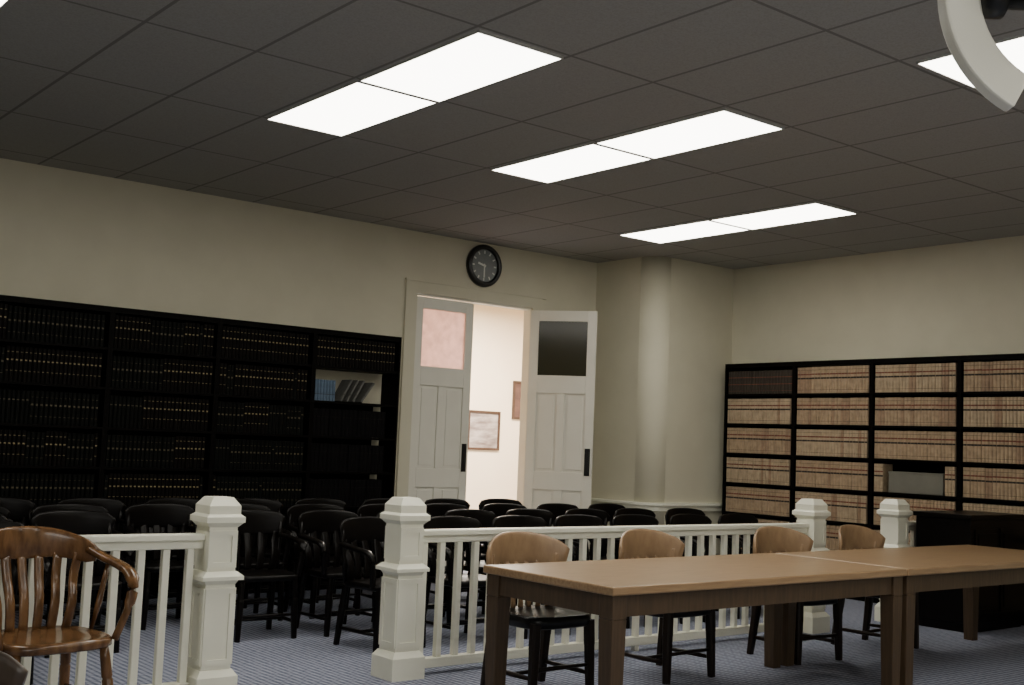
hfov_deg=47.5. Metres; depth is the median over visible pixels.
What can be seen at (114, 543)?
balustrade
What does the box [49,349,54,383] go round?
book
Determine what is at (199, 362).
book
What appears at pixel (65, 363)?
book
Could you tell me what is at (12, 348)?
book
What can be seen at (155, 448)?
book
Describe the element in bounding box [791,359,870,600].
bookcase
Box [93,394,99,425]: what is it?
book
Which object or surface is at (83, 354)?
book
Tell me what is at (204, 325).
book
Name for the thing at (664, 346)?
wall
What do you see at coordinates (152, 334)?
book
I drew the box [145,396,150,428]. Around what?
book
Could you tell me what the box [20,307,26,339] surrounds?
book
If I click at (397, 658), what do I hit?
newel post
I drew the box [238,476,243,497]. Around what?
book
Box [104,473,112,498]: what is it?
book
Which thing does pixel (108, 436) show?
book
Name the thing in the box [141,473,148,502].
book
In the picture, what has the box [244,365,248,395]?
book
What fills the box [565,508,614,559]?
armchair
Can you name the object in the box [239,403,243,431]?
book
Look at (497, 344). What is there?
wall
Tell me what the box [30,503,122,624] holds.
armchair
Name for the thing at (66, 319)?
book
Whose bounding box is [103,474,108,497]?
book
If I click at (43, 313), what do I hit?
book
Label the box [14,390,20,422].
book
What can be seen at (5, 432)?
book
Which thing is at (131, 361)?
book
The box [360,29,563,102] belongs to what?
recessed light
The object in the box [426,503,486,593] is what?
armchair
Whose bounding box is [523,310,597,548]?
door
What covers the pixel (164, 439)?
book
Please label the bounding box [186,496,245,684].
newel post
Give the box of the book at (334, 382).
[332,380,335,400]
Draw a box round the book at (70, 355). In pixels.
[66,351,72,384]
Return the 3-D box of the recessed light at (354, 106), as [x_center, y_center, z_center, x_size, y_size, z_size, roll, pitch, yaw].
[-1.093,-1.557,7.809,0.600,0.016,1.210,6,-6,-39]
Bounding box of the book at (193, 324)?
[190,323,195,353]
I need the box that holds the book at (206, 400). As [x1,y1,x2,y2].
[203,399,208,430]
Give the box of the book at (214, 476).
[212,475,215,495]
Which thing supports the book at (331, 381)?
on the bookcase at (389, 404)
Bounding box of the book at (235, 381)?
[229,364,238,394]
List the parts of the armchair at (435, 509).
backrest, seat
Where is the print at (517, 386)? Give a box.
[514,383,520,416]
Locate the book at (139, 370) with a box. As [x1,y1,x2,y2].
[136,358,141,388]
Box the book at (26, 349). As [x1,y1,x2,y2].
[22,347,28,381]
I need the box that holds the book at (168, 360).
[165,359,170,390]
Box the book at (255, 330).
[253,329,257,359]
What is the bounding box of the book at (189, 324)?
[186,323,191,353]
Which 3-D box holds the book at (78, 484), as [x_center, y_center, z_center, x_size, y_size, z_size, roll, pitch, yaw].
[-3.651,1.230,9.709,0.036,0.270,0.189,6,-6,-39]
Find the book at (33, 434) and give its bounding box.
[28,432,35,464]
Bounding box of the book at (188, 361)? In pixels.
[185,360,190,391]
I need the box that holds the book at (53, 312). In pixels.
[49,310,55,342]
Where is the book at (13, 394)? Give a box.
[9,390,15,422]
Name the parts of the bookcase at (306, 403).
panel, shelf, shelf, shelf, shelf, shelf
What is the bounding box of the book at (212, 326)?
[209,325,214,355]
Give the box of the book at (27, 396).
[23,391,29,423]
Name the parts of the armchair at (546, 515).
backrest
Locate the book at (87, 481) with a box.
[80,473,90,496]
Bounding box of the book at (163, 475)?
[155,473,164,497]
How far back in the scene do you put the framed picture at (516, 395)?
18.27 m
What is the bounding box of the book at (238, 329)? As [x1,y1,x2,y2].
[235,327,239,357]
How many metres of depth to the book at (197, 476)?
10.29 m
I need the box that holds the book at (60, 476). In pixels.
[56,473,62,503]
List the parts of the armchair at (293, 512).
leg, armrest, leg, backrest, seat, leg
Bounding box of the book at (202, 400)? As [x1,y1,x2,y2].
[199,399,204,430]
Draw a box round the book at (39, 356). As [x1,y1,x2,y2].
[35,348,41,382]
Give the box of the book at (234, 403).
[231,402,236,431]
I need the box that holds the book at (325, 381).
[323,380,326,400]
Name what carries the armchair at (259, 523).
on the floor
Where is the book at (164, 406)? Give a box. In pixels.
[161,397,166,428]
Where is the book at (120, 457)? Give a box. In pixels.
[118,435,123,466]
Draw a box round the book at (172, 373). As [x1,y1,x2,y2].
[169,359,174,390]
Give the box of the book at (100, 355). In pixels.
[96,353,102,386]
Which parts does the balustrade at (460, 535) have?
rail, handrail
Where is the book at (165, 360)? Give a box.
[162,358,166,390]
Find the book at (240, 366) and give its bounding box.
[237,364,241,394]
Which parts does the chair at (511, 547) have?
leg, backrest, leg, leg, seat, leg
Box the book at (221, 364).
[218,363,222,393]
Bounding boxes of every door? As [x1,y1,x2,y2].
[408,296,473,565]
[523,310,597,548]
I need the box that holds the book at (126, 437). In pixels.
[122,435,128,466]
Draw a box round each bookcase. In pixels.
[0,295,112,603]
[100,307,220,600]
[210,318,315,593]
[305,328,401,590]
[722,362,793,546]
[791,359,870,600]
[869,356,958,602]
[958,353,1023,624]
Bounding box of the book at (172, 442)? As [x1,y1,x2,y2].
[169,437,174,467]
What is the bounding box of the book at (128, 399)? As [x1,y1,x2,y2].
[124,397,130,427]
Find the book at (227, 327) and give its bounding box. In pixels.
[224,326,228,356]
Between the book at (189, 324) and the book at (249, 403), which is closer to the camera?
the book at (189, 324)
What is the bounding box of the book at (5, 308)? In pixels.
[1,304,7,338]
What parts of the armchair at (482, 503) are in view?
backrest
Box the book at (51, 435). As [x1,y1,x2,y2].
[47,431,53,465]
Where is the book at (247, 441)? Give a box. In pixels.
[241,439,248,469]
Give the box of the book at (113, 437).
[109,435,115,466]
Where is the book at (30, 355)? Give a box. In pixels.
[26,348,32,381]
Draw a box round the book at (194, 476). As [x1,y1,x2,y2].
[190,474,195,498]
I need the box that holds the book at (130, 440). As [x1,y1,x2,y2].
[127,435,132,466]
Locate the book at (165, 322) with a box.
[162,321,167,351]
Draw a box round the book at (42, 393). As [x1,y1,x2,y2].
[37,391,44,423]
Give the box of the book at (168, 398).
[165,397,170,428]
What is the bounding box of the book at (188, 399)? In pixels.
[185,398,189,429]
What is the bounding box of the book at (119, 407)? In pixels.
[116,396,121,426]
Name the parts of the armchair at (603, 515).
armrest, armrest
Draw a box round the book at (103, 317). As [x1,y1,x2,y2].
[99,315,105,346]
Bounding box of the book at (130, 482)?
[127,473,132,506]
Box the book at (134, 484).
[131,473,136,504]
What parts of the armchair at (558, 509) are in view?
backrest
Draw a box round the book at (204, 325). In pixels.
[200,324,206,354]
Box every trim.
[395,277,546,496]
[418,293,531,504]
[591,498,721,510]
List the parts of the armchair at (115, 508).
backrest, armrest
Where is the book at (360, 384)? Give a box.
[348,381,364,401]
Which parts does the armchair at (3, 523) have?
backrest, seat, leg, armrest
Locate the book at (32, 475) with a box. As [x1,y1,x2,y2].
[24,472,34,501]
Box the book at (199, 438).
[196,437,201,468]
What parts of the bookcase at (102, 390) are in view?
panel, shelf, shelf, shelf, shelf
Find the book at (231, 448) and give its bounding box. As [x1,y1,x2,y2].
[226,439,233,468]
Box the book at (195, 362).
[192,361,197,392]
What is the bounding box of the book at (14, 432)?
[10,430,16,464]
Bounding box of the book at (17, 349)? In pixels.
[13,346,19,380]
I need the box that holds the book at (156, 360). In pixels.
[153,359,158,389]
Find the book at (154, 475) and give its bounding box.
[148,473,156,498]
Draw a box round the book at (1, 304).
[0,303,3,337]
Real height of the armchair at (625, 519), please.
0.886 m
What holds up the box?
on the bookcase at (901, 465)
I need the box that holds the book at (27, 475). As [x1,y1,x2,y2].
[20,472,29,498]
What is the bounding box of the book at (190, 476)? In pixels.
[187,474,192,497]
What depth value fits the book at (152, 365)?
10.07 m
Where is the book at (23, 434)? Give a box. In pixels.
[19,430,25,464]
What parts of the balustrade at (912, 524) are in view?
handrail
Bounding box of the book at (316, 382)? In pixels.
[314,379,317,399]
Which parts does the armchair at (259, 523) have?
armrest, leg, backrest, seat, leg, armrest, leg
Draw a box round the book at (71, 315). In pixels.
[67,312,73,343]
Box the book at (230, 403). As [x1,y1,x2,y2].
[227,402,232,431]
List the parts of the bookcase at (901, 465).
shelf, shelf, shelf, shelf, panel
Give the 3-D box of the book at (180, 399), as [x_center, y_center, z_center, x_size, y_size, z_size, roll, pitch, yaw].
[-2.975,0.631,10.290,0.034,0.280,0.189,6,-6,-39]
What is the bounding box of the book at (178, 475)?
[176,474,180,497]
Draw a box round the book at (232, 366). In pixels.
[229,365,233,394]
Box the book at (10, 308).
[6,305,12,338]
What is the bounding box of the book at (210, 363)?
[207,362,212,393]
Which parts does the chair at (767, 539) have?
leg, backrest, leg, seat, leg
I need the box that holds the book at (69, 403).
[66,392,71,424]
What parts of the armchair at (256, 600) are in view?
backrest, leg, seat, armrest, leg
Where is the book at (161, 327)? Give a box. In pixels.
[158,321,163,351]
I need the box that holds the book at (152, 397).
[146,396,154,428]
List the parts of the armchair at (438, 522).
leg, armrest, backrest, seat, leg, armrest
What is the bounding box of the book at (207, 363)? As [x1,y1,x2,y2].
[204,362,208,392]
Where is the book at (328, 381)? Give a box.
[326,380,329,400]
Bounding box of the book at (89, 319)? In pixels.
[86,313,91,345]
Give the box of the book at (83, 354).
[79,352,85,385]
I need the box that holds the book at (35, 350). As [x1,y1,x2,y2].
[31,348,37,381]
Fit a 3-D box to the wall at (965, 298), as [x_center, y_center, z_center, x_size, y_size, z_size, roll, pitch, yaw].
[6.227,0.702,9.445,0.200,3.638,13.300,6,-6,-39]
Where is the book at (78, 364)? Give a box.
[75,351,80,384]
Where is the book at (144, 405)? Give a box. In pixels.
[135,396,146,427]
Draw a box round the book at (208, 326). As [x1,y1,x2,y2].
[205,324,210,355]
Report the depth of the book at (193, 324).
10.32 m
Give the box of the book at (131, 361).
[128,357,133,388]
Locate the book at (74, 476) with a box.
[68,473,76,497]
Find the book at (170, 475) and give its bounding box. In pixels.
[161,473,172,496]
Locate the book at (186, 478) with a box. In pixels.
[183,474,188,497]
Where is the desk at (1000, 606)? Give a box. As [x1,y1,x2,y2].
[913,510,1023,632]
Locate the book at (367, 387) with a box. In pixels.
[354,383,374,402]
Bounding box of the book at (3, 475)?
[0,472,5,496]
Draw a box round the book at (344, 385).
[335,380,352,401]
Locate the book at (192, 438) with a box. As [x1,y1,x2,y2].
[189,436,193,467]
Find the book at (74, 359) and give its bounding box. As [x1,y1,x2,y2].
[71,351,76,384]
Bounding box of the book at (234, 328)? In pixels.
[231,327,236,357]
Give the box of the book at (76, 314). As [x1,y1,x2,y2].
[72,312,78,344]
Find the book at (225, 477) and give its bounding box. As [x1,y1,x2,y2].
[216,475,227,495]
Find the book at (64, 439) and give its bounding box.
[58,431,66,465]
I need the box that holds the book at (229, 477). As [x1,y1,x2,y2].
[227,476,231,496]
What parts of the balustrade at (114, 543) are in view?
handrail, rail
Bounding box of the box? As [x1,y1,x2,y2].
[888,471,944,495]
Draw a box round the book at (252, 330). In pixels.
[249,329,253,358]
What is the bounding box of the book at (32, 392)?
[24,390,34,423]
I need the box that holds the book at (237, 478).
[234,476,239,498]
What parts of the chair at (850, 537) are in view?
leg, backrest, leg, leg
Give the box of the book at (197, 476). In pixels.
[193,474,199,498]
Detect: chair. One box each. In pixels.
[0,651,27,684]
[480,531,594,684]
[618,529,715,684]
[747,526,842,664]
[830,525,918,648]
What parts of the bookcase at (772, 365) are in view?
shelf, shelf, shelf, shelf, shelf, panel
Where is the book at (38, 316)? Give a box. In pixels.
[35,308,41,340]
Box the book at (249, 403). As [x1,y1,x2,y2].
[246,402,250,432]
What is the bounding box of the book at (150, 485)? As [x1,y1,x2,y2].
[145,473,152,499]
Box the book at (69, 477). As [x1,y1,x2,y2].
[64,473,71,498]
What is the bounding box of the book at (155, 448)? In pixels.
[152,436,157,467]
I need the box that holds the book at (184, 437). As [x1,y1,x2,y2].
[181,436,185,467]
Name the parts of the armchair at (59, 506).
leg, backrest, seat, leg, armrest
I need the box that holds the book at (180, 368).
[177,360,182,391]
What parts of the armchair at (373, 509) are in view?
leg, backrest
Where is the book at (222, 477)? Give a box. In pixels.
[219,476,223,495]
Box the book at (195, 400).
[192,399,197,430]
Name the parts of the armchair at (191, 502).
backrest, seat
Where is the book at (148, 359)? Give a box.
[145,358,150,389]
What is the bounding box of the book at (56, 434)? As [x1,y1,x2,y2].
[51,431,58,465]
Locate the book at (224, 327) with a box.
[221,326,225,356]
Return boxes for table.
[483,553,906,684]
[779,545,1023,684]
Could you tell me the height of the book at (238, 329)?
0.280 m
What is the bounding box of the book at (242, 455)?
[240,439,245,469]
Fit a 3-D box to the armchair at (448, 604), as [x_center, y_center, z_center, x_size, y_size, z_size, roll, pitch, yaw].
[-0.773,1.784,9.214,0.613,0.886,0.495,6,-6,-39]
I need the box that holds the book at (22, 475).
[15,472,24,497]
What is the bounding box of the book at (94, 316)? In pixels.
[90,314,96,345]
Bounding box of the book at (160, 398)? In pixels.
[157,397,162,428]
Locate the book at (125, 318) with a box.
[121,316,127,348]
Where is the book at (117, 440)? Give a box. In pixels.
[114,435,119,466]
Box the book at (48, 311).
[44,309,50,341]
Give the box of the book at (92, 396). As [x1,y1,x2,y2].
[88,394,94,425]
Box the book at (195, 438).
[190,436,197,468]
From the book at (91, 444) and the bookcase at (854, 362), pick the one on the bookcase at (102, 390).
the book at (91, 444)
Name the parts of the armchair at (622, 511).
backrest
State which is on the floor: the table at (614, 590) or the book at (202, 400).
the table at (614, 590)
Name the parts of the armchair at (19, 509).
backrest, armrest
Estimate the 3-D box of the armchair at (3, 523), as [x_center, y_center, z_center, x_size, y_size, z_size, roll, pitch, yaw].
[-2.975,1.460,6.544,0.613,0.886,0.495,7,-7,-41]
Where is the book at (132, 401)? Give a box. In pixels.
[129,397,134,427]
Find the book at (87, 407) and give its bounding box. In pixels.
[84,394,90,425]
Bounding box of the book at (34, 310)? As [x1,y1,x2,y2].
[30,308,36,340]
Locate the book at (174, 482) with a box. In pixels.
[171,474,176,496]
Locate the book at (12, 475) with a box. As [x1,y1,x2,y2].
[7,472,15,496]
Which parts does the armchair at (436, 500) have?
backrest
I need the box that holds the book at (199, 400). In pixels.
[196,399,200,430]
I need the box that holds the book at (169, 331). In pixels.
[166,322,171,351]
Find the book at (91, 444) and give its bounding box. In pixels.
[88,434,94,466]
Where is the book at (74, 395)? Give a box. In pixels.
[70,393,76,425]
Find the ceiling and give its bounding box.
[0,0,1023,268]
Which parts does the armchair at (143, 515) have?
leg, armrest, leg, backrest, seat, leg, armrest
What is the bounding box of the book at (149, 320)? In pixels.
[146,318,150,350]
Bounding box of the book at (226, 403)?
[223,402,228,431]
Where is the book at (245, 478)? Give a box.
[242,476,246,497]
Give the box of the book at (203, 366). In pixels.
[200,361,205,392]
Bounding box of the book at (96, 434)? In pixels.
[87,433,98,466]
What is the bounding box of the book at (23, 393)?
[19,390,25,422]
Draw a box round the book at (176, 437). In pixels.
[167,436,178,467]
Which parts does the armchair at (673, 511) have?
armrest, backrest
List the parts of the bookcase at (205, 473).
shelf, panel, shelf, shelf, shelf, shelf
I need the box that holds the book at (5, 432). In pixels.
[0,429,7,464]
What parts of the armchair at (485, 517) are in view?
leg, armrest, backrest, seat, leg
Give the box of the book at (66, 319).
[63,311,69,343]
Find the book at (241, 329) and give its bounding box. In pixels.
[238,328,243,358]
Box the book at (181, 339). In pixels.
[179,323,184,353]
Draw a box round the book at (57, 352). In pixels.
[53,350,59,383]
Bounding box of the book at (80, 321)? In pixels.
[77,313,82,344]
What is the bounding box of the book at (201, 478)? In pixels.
[198,476,202,499]
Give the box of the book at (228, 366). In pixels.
[225,365,230,394]
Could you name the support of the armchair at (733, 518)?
on the floor
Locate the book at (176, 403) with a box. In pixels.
[173,398,178,429]
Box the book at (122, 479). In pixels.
[119,473,124,501]
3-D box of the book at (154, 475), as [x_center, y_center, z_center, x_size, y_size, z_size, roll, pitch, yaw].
[-3.146,1.282,10.118,0.034,0.280,0.189,6,-6,-39]
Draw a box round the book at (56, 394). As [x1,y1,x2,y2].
[49,392,58,424]
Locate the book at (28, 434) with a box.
[24,432,30,464]
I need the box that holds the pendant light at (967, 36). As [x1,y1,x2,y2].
[937,0,1023,111]
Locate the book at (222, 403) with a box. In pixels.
[219,401,224,431]
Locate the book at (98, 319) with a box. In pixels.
[95,314,100,346]
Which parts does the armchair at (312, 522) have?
leg, armrest, backrest, leg, seat, leg, armrest, leg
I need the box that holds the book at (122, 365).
[119,356,124,387]
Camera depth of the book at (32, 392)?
9.43 m
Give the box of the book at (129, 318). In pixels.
[125,316,130,348]
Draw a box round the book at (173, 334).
[170,322,175,352]
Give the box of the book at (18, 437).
[14,430,21,464]
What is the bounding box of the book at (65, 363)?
[62,350,68,383]
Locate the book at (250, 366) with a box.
[247,365,252,395]
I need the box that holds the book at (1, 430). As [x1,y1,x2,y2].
[0,429,2,463]
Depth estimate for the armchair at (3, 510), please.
8.17 m
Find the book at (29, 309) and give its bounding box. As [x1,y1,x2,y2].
[25,307,32,340]
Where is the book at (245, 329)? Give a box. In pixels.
[242,328,246,358]
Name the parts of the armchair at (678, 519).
armrest, backrest, armrest, leg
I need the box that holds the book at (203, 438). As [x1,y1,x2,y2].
[200,437,205,468]
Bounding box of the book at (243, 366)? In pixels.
[240,365,245,395]
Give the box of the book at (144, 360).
[140,358,146,388]
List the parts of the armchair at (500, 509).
leg, backrest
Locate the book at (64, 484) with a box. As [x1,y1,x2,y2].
[60,473,67,499]
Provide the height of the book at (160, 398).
0.280 m
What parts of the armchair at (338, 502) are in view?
leg, backrest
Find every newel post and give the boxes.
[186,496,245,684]
[371,497,430,681]
[792,498,830,633]
[874,499,912,621]
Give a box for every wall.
[0,158,596,496]
[466,304,523,508]
[591,256,733,556]
[732,235,1023,363]
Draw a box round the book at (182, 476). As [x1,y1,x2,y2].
[179,474,184,497]
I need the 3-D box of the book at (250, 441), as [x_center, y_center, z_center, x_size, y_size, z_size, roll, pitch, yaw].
[-2.442,1.029,10.690,0.036,0.270,0.189,6,-6,-39]
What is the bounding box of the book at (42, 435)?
[38,432,44,465]
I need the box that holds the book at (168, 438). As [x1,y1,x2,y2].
[165,437,170,467]
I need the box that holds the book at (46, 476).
[42,473,48,504]
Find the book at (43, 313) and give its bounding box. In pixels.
[39,309,46,341]
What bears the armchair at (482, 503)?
on the floor
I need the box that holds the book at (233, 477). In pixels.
[231,476,235,496]
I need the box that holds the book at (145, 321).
[142,318,147,349]
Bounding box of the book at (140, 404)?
[137,397,142,427]
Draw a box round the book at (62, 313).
[58,311,64,342]
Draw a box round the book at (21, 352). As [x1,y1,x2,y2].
[17,347,23,381]
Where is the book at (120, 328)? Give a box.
[117,315,123,347]
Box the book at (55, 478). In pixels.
[52,473,58,503]
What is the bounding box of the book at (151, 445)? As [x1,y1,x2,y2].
[148,436,153,467]
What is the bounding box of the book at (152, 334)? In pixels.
[149,320,155,350]
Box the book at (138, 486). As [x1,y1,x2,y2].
[134,473,140,503]
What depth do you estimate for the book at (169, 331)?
10.19 m
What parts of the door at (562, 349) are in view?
glass pane, push plate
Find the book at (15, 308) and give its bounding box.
[10,306,17,339]
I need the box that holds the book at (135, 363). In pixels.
[132,357,137,388]
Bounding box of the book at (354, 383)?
[342,380,358,401]
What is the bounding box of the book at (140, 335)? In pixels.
[138,318,143,349]
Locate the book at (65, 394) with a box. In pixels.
[61,392,67,424]
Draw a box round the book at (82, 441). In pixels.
[78,433,84,465]
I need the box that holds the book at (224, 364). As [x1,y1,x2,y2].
[222,363,226,393]
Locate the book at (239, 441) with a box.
[236,439,240,468]
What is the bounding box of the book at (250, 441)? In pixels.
[248,440,252,469]
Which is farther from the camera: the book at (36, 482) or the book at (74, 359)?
the book at (74, 359)
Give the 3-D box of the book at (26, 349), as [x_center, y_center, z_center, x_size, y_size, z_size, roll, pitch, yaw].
[-3.993,0.182,9.483,0.034,0.280,0.189,6,-6,-39]
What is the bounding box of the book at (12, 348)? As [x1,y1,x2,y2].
[8,346,14,380]
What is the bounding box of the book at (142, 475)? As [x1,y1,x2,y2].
[138,473,144,503]
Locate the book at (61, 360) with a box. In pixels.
[58,350,63,383]
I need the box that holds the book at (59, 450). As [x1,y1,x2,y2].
[56,431,62,465]
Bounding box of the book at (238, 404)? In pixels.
[235,402,240,431]
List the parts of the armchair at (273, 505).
armrest, leg, backrest, seat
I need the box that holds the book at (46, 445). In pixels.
[38,431,49,465]
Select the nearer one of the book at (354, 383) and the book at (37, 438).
the book at (37, 438)
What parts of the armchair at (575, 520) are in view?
armrest, backrest, armrest, leg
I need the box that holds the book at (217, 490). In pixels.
[215,476,220,495]
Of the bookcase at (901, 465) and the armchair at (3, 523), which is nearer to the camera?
the armchair at (3, 523)
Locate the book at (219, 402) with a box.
[216,401,220,430]
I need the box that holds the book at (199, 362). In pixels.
[196,361,201,392]
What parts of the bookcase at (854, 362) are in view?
shelf, shelf, shelf, shelf, shelf, panel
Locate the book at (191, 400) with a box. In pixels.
[188,398,193,429]
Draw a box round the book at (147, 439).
[143,436,149,467]
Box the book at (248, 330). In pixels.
[245,329,250,358]
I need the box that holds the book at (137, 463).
[133,435,140,466]
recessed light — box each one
[0,0,7,7]
[267,80,437,136]
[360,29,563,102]
[491,142,651,182]
[596,108,784,158]
[619,219,748,243]
[711,202,857,229]
[916,34,1023,88]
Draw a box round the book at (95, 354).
[92,353,97,385]
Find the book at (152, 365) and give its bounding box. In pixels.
[149,359,154,389]
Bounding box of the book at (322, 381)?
[320,379,323,400]
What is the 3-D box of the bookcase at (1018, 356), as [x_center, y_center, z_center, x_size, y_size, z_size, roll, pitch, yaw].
[4.686,1.348,10.825,0.300,2.470,0.974,6,-6,-39]
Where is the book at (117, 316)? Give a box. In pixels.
[113,315,118,347]
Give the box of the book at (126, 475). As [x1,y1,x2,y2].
[123,473,128,506]
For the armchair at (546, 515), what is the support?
on the floor
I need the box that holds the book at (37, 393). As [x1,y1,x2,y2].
[33,391,39,423]
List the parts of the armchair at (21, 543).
armrest, leg, backrest, seat, leg, leg, armrest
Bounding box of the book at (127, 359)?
[123,356,129,387]
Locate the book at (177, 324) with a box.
[175,322,179,352]
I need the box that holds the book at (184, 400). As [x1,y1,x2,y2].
[180,398,186,429]
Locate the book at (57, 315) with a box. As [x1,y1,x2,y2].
[53,310,59,342]
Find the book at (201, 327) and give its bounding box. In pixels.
[198,325,202,354]
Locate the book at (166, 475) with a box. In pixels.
[158,473,168,497]
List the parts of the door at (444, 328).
glass pane, push plate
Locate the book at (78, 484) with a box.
[72,473,80,497]
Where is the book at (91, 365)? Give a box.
[88,352,94,385]
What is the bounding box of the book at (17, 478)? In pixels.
[11,472,19,497]
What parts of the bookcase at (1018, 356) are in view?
shelf, shelf, shelf, shelf, panel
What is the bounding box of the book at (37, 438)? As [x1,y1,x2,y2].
[33,432,40,464]
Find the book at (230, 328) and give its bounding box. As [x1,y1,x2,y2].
[228,327,232,357]
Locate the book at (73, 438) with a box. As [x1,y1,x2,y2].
[69,433,75,465]
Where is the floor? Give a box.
[15,544,1023,684]
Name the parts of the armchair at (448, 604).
backrest, leg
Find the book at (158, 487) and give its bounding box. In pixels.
[151,473,161,497]
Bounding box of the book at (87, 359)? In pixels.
[84,352,89,385]
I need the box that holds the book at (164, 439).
[159,436,166,467]
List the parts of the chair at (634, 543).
backrest, leg, leg, seat, leg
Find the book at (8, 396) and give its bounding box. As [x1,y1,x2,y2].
[4,390,11,422]
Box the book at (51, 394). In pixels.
[47,391,53,424]
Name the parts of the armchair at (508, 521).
backrest, leg, armrest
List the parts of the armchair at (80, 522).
armrest, leg, backrest, seat, leg, leg, armrest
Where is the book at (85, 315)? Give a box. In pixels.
[81,313,87,344]
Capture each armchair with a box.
[0,497,35,612]
[0,506,9,518]
[0,514,8,520]
[0,520,49,684]
[0,526,138,684]
[29,510,133,657]
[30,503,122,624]
[58,497,139,618]
[121,503,196,629]
[143,497,198,596]
[234,510,306,642]
[235,503,291,620]
[236,498,298,607]
[283,503,362,618]
[293,498,360,602]
[297,510,384,636]
[333,516,432,651]
[353,503,427,610]
[361,498,390,592]
[371,510,454,622]
[423,516,487,632]
[425,498,484,573]
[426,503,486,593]
[442,509,516,616]
[478,498,521,573]
[478,503,526,603]
[491,515,575,638]
[505,509,578,604]
[536,503,601,555]
[553,514,629,628]
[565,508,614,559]
[588,503,624,554]
[611,514,684,626]
[613,508,682,553]
[665,508,731,555]
[669,514,742,621]
[715,513,757,610]
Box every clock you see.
[466,244,501,286]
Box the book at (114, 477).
[111,473,116,498]
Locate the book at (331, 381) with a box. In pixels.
[329,380,332,400]
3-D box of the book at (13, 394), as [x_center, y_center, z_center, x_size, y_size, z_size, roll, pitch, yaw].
[-4.067,0.517,9.415,0.035,0.265,0.189,6,-6,-39]
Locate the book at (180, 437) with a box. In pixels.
[177,436,182,467]
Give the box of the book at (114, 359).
[111,355,116,386]
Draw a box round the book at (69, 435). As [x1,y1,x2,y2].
[65,433,71,465]
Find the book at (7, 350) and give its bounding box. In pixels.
[1,346,10,380]
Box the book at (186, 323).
[182,322,187,353]
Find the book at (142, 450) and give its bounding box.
[139,436,145,467]
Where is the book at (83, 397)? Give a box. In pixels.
[73,393,85,425]
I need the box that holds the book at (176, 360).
[173,359,178,390]
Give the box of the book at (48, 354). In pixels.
[44,349,50,382]
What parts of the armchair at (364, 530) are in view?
leg, armrest, backrest, seat, leg, leg, armrest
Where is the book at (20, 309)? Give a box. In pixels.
[16,306,22,339]
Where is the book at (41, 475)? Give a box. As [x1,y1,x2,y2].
[37,473,44,505]
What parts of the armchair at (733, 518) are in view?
armrest, backrest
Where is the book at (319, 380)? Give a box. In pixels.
[317,379,320,399]
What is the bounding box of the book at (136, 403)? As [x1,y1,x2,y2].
[133,397,138,427]
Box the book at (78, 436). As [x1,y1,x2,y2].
[74,433,80,465]
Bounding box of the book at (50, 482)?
[47,473,53,503]
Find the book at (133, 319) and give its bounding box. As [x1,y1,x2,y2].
[129,317,135,348]
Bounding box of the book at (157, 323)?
[154,320,159,350]
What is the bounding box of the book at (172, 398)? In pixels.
[169,397,174,429]
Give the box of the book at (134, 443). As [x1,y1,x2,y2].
[131,435,136,466]
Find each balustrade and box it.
[0,533,205,684]
[418,523,808,667]
[909,521,915,546]
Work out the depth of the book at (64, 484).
9.57 m
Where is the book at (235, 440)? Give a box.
[232,439,237,468]
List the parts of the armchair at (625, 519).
armrest, backrest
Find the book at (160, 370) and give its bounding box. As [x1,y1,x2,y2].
[157,359,163,389]
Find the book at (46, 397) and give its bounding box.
[42,391,49,423]
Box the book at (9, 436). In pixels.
[4,429,11,464]
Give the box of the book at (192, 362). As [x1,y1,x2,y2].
[189,361,193,391]
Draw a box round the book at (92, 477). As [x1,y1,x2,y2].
[84,473,94,496]
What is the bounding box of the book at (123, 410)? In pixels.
[120,396,126,427]
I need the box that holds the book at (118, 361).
[114,356,120,387]
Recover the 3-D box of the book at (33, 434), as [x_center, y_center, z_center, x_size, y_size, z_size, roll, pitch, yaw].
[-3.940,0.863,9.490,0.036,0.270,0.189,6,-6,-39]
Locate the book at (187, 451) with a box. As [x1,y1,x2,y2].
[184,436,190,467]
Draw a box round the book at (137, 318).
[134,317,139,349]
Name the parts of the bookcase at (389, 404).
shelf, panel, shelf, shelf, shelf, shelf, shelf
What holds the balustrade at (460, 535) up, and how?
on the floor
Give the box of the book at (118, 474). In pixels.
[115,473,120,499]
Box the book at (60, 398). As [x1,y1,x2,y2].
[56,392,63,424]
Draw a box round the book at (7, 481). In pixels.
[2,472,10,496]
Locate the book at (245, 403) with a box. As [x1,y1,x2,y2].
[240,402,247,432]
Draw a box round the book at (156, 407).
[153,396,158,428]
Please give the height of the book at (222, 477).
0.270 m
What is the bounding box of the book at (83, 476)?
[76,473,85,497]
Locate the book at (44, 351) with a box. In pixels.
[40,349,46,382]
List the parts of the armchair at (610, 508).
backrest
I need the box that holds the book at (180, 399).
[177,398,181,429]
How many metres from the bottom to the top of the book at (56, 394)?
0.270 m
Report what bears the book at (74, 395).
on the bookcase at (102, 390)
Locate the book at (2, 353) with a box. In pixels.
[0,347,5,379]
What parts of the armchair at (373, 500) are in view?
backrest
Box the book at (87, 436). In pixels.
[83,434,89,465]
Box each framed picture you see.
[468,410,500,450]
[511,381,520,418]
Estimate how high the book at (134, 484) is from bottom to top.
0.280 m
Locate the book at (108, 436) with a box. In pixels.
[105,435,110,466]
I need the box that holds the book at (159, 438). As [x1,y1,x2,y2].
[156,436,161,467]
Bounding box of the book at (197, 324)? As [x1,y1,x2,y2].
[194,323,199,354]
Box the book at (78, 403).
[75,393,81,425]
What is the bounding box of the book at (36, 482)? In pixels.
[28,472,38,505]
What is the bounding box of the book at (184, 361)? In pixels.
[181,360,186,391]

